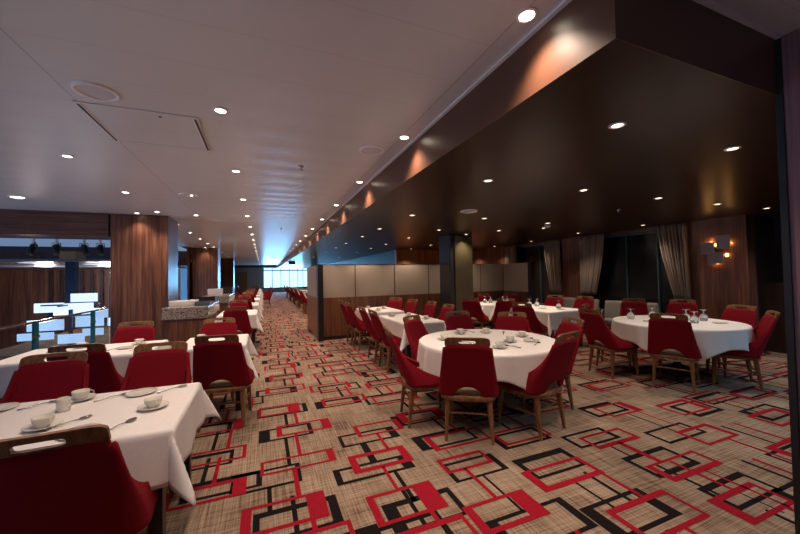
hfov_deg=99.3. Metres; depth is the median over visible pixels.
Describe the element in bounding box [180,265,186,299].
window
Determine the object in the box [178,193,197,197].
ceiling speaker
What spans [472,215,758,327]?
wall
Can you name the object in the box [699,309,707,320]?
water goblet
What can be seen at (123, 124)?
access panel
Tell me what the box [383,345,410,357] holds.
dining table
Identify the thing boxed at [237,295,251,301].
dining chair
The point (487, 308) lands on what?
tablecloth
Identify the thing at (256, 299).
tablecloth
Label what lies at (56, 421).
saucer
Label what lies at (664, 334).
dining chair
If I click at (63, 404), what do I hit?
milk jug
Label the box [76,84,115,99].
grille
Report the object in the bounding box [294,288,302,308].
dining chair
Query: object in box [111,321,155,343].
dining chair
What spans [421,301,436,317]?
dining chair
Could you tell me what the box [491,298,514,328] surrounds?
dining chair
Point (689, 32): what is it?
ceiling bulkhead
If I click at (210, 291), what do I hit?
serving tray
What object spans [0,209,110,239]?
wall header
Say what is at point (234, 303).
dining chair
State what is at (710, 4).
trim
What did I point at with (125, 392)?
teaspoon
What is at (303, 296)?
dining chair
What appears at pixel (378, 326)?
dining chair
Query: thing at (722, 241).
wall sconce
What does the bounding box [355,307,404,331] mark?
tablecloth
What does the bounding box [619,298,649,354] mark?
dining chair
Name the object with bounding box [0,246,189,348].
wall
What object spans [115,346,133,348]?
plate
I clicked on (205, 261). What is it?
wall pillar
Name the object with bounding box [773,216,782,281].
wall
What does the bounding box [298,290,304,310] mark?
dining chair
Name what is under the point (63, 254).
panel
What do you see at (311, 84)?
ceiling
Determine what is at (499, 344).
coffee cup
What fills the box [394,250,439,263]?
wall
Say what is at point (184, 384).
teaspoon
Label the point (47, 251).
trim
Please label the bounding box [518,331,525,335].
coffee cup
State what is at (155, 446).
tablecloth
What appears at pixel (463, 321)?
dining chair
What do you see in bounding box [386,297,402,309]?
dining chair
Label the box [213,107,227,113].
recessed light
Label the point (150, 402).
coffee cup
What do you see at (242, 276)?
door
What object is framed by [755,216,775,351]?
wall
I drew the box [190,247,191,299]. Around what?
wall
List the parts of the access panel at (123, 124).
slot frame, slot frame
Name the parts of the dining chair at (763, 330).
leg, leg, seat frame, backrest, leg, leg, rail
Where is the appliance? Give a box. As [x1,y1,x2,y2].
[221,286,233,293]
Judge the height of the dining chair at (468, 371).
0.967 m
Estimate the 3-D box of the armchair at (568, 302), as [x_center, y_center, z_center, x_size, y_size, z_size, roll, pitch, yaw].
[4.372,1.238,9.019,0.606,0.829,0.512,0,-2,-37]
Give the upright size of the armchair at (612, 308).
0.829 m
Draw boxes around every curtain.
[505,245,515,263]
[543,239,560,292]
[579,233,603,294]
[657,223,690,298]
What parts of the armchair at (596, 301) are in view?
backrest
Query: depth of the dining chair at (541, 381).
3.08 m
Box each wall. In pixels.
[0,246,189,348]
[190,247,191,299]
[235,268,306,292]
[331,250,394,263]
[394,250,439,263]
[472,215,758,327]
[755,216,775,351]
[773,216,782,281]
[781,28,799,427]
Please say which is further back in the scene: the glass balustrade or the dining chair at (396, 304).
the dining chair at (396, 304)
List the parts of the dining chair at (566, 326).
leg, backrest, leg, rail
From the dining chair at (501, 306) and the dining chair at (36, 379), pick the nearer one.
the dining chair at (36, 379)
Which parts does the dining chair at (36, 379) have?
rail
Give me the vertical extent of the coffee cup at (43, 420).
0.051 m
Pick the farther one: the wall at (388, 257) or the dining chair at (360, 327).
the wall at (388, 257)
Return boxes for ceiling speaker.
[70,80,120,101]
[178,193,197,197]
[359,145,384,154]
[460,209,477,212]
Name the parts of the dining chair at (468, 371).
leg, rail, seat, seat frame, backrest, leg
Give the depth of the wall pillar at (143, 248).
6.71 m
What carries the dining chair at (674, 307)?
on the floor
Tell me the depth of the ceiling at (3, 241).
9.71 m
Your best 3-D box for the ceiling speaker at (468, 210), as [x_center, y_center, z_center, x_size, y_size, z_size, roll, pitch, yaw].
[1.054,-0.851,5.208,0.260,0.014,0.260,0,-2,-22]
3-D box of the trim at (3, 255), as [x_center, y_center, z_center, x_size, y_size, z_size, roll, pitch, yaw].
[-10.626,-0.215,5.900,6.700,0.150,0.060,0,-2,-22]
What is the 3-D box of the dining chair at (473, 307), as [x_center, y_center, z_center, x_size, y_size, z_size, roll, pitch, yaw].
[1.783,1.188,8.018,0.573,0.967,0.721,-2,-2,33]
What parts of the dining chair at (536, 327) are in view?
rail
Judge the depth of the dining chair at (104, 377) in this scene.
2.98 m
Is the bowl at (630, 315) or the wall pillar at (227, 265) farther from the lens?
the wall pillar at (227, 265)
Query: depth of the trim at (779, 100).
1.88 m
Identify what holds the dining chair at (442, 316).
on the floor
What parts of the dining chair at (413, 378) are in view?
rail, leg, leg, backrest, seat frame, leg, leg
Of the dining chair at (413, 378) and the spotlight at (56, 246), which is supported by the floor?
the dining chair at (413, 378)
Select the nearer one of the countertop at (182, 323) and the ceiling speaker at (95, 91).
the ceiling speaker at (95, 91)
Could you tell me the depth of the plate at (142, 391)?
2.24 m
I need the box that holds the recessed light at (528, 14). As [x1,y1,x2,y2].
[516,7,537,23]
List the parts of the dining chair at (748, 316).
leg, backrest, rail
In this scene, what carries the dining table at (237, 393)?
on the floor
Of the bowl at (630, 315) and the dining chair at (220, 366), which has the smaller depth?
the dining chair at (220, 366)
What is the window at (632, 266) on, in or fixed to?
in the wall at (713, 287)
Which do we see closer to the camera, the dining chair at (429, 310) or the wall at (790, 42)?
the wall at (790, 42)
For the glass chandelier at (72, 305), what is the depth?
7.37 m
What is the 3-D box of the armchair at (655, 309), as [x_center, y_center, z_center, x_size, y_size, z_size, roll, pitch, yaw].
[5.158,1.174,7.042,0.512,0.829,0.606,-2,-2,33]
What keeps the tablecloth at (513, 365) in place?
on the round table at (479, 407)
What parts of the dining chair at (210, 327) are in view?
rail, backrest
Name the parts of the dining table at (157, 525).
leg, leg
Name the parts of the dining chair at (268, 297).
backrest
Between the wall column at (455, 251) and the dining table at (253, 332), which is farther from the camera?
the wall column at (455, 251)
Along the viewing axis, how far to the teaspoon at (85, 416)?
1.80 m
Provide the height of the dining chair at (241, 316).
0.967 m
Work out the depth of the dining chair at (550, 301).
8.13 m
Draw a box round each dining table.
[148,454,190,533]
[235,391,240,410]
[251,329,254,344]
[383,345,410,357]
[550,334,582,346]
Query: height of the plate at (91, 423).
0.012 m
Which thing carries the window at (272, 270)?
in the wall at (254, 275)
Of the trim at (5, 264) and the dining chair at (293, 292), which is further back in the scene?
the dining chair at (293, 292)
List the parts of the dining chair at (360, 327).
leg, backrest, leg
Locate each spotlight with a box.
[25,239,37,255]
[51,239,61,255]
[79,239,89,255]
[95,240,104,255]
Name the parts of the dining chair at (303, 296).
backrest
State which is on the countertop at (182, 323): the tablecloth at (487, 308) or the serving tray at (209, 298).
the serving tray at (209, 298)
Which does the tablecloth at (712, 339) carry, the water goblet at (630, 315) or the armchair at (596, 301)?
the water goblet at (630, 315)
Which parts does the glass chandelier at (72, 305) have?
glass, glass, glass, frame, glass, glass, glass, glass, glass, glass, glass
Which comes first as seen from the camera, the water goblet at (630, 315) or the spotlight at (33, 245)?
the water goblet at (630, 315)
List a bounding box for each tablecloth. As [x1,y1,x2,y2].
[0,340,171,397]
[0,382,220,506]
[186,334,259,379]
[215,309,263,332]
[229,302,263,318]
[254,298,263,310]
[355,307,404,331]
[379,313,446,351]
[417,329,562,392]
[480,301,496,316]
[489,304,579,336]
[611,315,755,362]
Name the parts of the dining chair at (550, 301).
backrest, rail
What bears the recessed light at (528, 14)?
in the ceiling at (311, 84)
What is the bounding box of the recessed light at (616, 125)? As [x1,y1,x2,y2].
[608,121,626,128]
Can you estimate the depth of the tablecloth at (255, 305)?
9.45 m
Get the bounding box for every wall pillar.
[110,213,177,343]
[192,248,219,299]
[220,258,234,292]
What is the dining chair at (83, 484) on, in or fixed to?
on the floor
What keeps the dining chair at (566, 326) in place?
on the floor
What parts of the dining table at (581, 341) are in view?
leg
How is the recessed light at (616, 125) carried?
in the ceiling at (681, 118)
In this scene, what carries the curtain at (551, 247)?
hanging from the ceiling at (681, 118)
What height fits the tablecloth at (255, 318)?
0.390 m
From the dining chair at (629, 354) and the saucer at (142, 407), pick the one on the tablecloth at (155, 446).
the saucer at (142, 407)
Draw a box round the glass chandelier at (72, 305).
[17,262,109,344]
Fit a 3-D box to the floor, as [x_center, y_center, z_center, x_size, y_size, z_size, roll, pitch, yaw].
[-4.600,2.147,16.413,14.700,0.303,43.000,0,-2,-22]
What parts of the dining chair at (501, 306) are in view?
backrest, rail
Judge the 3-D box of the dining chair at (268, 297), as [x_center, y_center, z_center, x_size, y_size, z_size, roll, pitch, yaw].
[-6.897,1.588,17.664,0.721,0.967,0.573,0,-2,-22]
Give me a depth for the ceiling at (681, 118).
3.19 m
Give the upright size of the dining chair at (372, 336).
0.967 m
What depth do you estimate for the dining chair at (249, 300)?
8.89 m
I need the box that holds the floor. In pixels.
[0,292,794,533]
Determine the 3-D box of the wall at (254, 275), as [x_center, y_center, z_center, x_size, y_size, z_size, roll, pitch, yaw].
[-15.073,1.258,35.035,20.200,2.800,0.300,0,-2,-22]
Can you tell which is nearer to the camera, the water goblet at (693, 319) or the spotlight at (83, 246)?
the water goblet at (693, 319)
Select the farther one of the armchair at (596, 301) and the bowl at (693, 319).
the armchair at (596, 301)
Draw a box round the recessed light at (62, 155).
[60,154,73,157]
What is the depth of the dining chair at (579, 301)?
7.57 m
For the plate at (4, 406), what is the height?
0.012 m
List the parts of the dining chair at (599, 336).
rail, leg, backrest, leg, seat frame, seat, leg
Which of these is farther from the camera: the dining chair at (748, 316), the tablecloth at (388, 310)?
the tablecloth at (388, 310)
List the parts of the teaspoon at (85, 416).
handle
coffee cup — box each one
[31,413,54,428]
[71,388,94,399]
[134,338,145,343]
[144,395,161,408]
[440,334,447,339]
[495,341,503,347]
[506,336,513,341]
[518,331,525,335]
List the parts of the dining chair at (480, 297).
backrest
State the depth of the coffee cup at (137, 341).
3.95 m
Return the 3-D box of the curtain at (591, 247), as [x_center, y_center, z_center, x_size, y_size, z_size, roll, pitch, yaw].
[4.945,-0.057,8.760,0.101,1.541,0.694,0,-2,-23]
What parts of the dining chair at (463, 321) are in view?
rail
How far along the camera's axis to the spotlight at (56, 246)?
7.06 m
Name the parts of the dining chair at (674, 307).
rail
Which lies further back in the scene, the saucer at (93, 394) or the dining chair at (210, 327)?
the dining chair at (210, 327)
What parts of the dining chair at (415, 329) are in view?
rail, backrest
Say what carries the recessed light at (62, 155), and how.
in the ceiling at (311, 84)
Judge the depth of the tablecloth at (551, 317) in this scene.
6.62 m
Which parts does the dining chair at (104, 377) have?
rail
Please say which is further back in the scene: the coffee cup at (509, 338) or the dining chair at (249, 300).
the dining chair at (249, 300)
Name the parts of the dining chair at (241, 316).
rail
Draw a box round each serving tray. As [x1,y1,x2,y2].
[169,299,198,306]
[194,296,217,302]
[195,301,211,305]
[207,288,222,294]
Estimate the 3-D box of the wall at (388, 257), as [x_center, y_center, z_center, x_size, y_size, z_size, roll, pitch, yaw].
[-3.689,0.880,21.674,0.100,2.470,18.999,0,-2,-22]
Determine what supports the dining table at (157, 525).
on the floor
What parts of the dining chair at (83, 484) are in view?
rail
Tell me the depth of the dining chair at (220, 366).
3.32 m
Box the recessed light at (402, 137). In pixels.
[399,135,409,139]
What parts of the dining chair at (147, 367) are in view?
backrest, rail, leg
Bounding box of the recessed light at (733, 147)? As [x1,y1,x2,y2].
[724,146,741,150]
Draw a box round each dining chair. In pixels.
[0,351,88,403]
[0,424,157,533]
[47,343,123,393]
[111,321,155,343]
[120,341,191,497]
[193,334,254,432]
[200,317,237,403]
[223,306,252,336]
[230,300,248,309]
[236,299,252,309]
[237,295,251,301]
[242,294,254,302]
[263,288,273,306]
[290,287,297,302]
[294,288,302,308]
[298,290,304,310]
[300,290,306,313]
[339,300,371,344]
[345,302,379,350]
[358,306,399,362]
[368,309,413,372]
[383,325,453,428]
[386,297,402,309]
[403,299,417,313]
[403,315,428,395]
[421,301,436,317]
[436,304,454,324]
[438,337,498,444]
[446,311,474,330]
[462,298,488,328]
[478,293,492,328]
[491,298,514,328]
[495,312,530,387]
[497,331,579,441]
[503,293,519,301]
[512,302,548,336]
[515,317,583,411]
[544,295,563,336]
[573,296,593,333]
[578,308,639,378]
[582,303,634,370]
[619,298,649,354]
[647,313,701,392]
[666,299,698,316]
[706,310,779,390]
[717,305,756,376]
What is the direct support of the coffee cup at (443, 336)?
on the saucer
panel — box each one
[59,251,85,258]
[73,100,210,150]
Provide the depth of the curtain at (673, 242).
6.95 m
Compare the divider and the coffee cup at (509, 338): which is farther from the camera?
the divider
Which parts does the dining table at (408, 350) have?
leg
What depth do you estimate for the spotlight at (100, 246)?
7.34 m
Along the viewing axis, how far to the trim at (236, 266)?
33.91 m
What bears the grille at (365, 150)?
attached to the ceiling speaker at (368, 149)
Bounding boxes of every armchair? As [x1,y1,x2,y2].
[563,297,575,307]
[583,299,599,329]
[601,300,621,324]
[646,303,658,312]
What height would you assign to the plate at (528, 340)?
0.012 m
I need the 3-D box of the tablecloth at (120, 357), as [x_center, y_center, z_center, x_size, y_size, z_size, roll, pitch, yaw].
[-3.334,1.094,3.654,1.527,0.390,1.067,0,-2,-22]
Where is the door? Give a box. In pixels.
[238,272,246,292]
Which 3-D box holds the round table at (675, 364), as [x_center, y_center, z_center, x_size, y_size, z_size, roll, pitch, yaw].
[4.057,1.182,4.992,1.548,0.744,1.548,0,-2,-22]
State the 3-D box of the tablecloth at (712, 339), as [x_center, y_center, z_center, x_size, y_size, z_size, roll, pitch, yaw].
[4.043,1.008,4.989,1.633,0.414,1.639,0,-2,-22]
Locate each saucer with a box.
[21,418,63,431]
[71,393,96,401]
[137,400,168,410]
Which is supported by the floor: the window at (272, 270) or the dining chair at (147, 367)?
the dining chair at (147, 367)
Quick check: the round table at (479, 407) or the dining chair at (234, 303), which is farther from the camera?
the dining chair at (234, 303)
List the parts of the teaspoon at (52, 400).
handle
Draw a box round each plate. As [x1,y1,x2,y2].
[0,402,19,410]
[59,423,99,439]
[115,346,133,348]
[125,387,156,396]
[523,339,539,341]
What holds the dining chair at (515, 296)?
on the floor
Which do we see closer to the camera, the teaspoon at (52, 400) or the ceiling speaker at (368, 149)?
the teaspoon at (52, 400)
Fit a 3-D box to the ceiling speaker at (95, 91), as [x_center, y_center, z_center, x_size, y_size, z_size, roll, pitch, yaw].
[-2.080,-1.197,2.329,0.260,0.014,0.260,0,-2,-22]
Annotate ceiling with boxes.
[0,0,799,264]
[0,238,186,250]
[277,39,779,268]
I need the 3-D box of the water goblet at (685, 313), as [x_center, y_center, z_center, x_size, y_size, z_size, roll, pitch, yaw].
[4.275,0.717,5.084,0.104,0.161,0.104,0,-2,-22]
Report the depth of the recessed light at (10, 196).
5.17 m
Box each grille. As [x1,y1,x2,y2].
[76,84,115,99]
[362,147,381,153]
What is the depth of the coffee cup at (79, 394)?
2.13 m
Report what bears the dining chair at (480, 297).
on the floor
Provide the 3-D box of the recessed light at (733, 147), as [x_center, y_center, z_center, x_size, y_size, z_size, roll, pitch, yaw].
[2.660,-0.946,2.719,0.106,0.008,0.106,0,-2,-22]
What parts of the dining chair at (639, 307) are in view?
rail, backrest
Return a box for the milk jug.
[55,396,72,411]
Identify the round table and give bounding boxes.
[470,397,523,417]
[643,361,711,379]
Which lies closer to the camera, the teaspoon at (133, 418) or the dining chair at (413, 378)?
the teaspoon at (133, 418)
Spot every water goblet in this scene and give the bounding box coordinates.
[627,308,634,318]
[682,309,689,320]
[690,311,698,322]
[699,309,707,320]
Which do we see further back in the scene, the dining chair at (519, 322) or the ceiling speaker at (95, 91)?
the dining chair at (519, 322)
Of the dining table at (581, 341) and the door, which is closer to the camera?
the dining table at (581, 341)
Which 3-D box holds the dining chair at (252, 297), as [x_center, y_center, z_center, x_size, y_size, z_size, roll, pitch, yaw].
[-5.154,1.401,11.533,0.573,0.967,0.721,-1,-2,-20]
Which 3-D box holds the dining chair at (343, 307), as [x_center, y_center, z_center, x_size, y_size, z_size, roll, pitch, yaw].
[-1.008,1.229,7.663,0.721,0.967,0.573,0,-2,-22]
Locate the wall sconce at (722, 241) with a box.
[701,235,729,263]
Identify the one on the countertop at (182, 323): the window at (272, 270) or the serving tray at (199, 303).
the serving tray at (199, 303)
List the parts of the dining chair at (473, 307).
rail, backrest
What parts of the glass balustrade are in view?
post, rail, post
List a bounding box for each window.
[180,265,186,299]
[263,268,306,288]
[516,241,562,304]
[589,230,687,312]
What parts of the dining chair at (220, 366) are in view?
rail, seat, backrest, seat frame, leg, leg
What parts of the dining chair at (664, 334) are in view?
leg, leg, rail, seat, backrest, seat frame, leg, leg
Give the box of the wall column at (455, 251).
[439,235,472,314]
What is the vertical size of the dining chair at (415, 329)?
0.967 m
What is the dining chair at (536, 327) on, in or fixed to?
on the floor
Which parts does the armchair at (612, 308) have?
seat, backrest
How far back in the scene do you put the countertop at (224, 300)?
10.62 m
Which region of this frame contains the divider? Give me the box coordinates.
[307,262,535,340]
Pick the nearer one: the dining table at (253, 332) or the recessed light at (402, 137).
the recessed light at (402, 137)
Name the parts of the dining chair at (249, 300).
backrest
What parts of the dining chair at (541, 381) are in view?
leg, leg, seat frame, backrest, leg, seat, leg, rail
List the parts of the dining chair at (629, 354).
leg, leg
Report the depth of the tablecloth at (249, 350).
3.96 m
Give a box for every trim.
[0,246,109,258]
[0,252,42,258]
[0,259,185,269]
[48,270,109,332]
[235,265,276,267]
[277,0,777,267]
[281,0,781,261]
[766,282,786,353]
[775,38,799,533]
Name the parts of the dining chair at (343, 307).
backrest, leg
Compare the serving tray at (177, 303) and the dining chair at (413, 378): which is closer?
the dining chair at (413, 378)
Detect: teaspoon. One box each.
[17,400,55,410]
[47,414,91,430]
[93,392,126,402]
[110,417,136,429]
[157,384,186,393]
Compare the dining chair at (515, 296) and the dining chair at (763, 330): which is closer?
the dining chair at (763, 330)
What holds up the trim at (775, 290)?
attached to the wall at (776, 220)
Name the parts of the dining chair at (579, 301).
backrest, rail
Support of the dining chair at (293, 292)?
on the floor
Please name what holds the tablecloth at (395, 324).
on the dining table at (408, 350)
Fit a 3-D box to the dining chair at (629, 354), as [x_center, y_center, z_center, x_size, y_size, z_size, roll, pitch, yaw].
[3.369,1.095,5.491,0.721,0.967,0.573,-2,-2,40]
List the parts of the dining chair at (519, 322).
rail, backrest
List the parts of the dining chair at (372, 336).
backrest, leg, seat frame, leg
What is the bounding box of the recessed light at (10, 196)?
[7,195,27,198]
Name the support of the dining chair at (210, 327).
on the floor
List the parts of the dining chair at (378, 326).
rail, leg, backrest, leg, seat frame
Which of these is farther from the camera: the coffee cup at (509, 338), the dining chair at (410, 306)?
the dining chair at (410, 306)
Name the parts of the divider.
return panel, post, cream panel, cream panel, cream panel, cream panel, cream panel, cream panel, cream panel, post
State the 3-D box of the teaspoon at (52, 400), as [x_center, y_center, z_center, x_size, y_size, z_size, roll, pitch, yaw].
[-2.176,0.832,2.056,0.039,0.013,0.190,-2,-2,28]
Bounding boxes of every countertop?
[162,301,218,341]
[202,293,234,315]
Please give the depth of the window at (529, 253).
10.80 m
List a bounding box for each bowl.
[627,312,634,318]
[690,315,698,322]
[699,313,707,320]
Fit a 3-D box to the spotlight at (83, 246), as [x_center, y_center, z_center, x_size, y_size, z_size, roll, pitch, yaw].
[-6.728,-0.525,7.264,0.184,0.581,0.150,-1,-1,-11]
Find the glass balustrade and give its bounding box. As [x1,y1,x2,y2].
[0,307,109,349]
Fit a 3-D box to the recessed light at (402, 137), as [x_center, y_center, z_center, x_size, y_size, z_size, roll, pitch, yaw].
[0.041,-1.216,3.194,0.106,0.008,0.106,0,-2,-22]

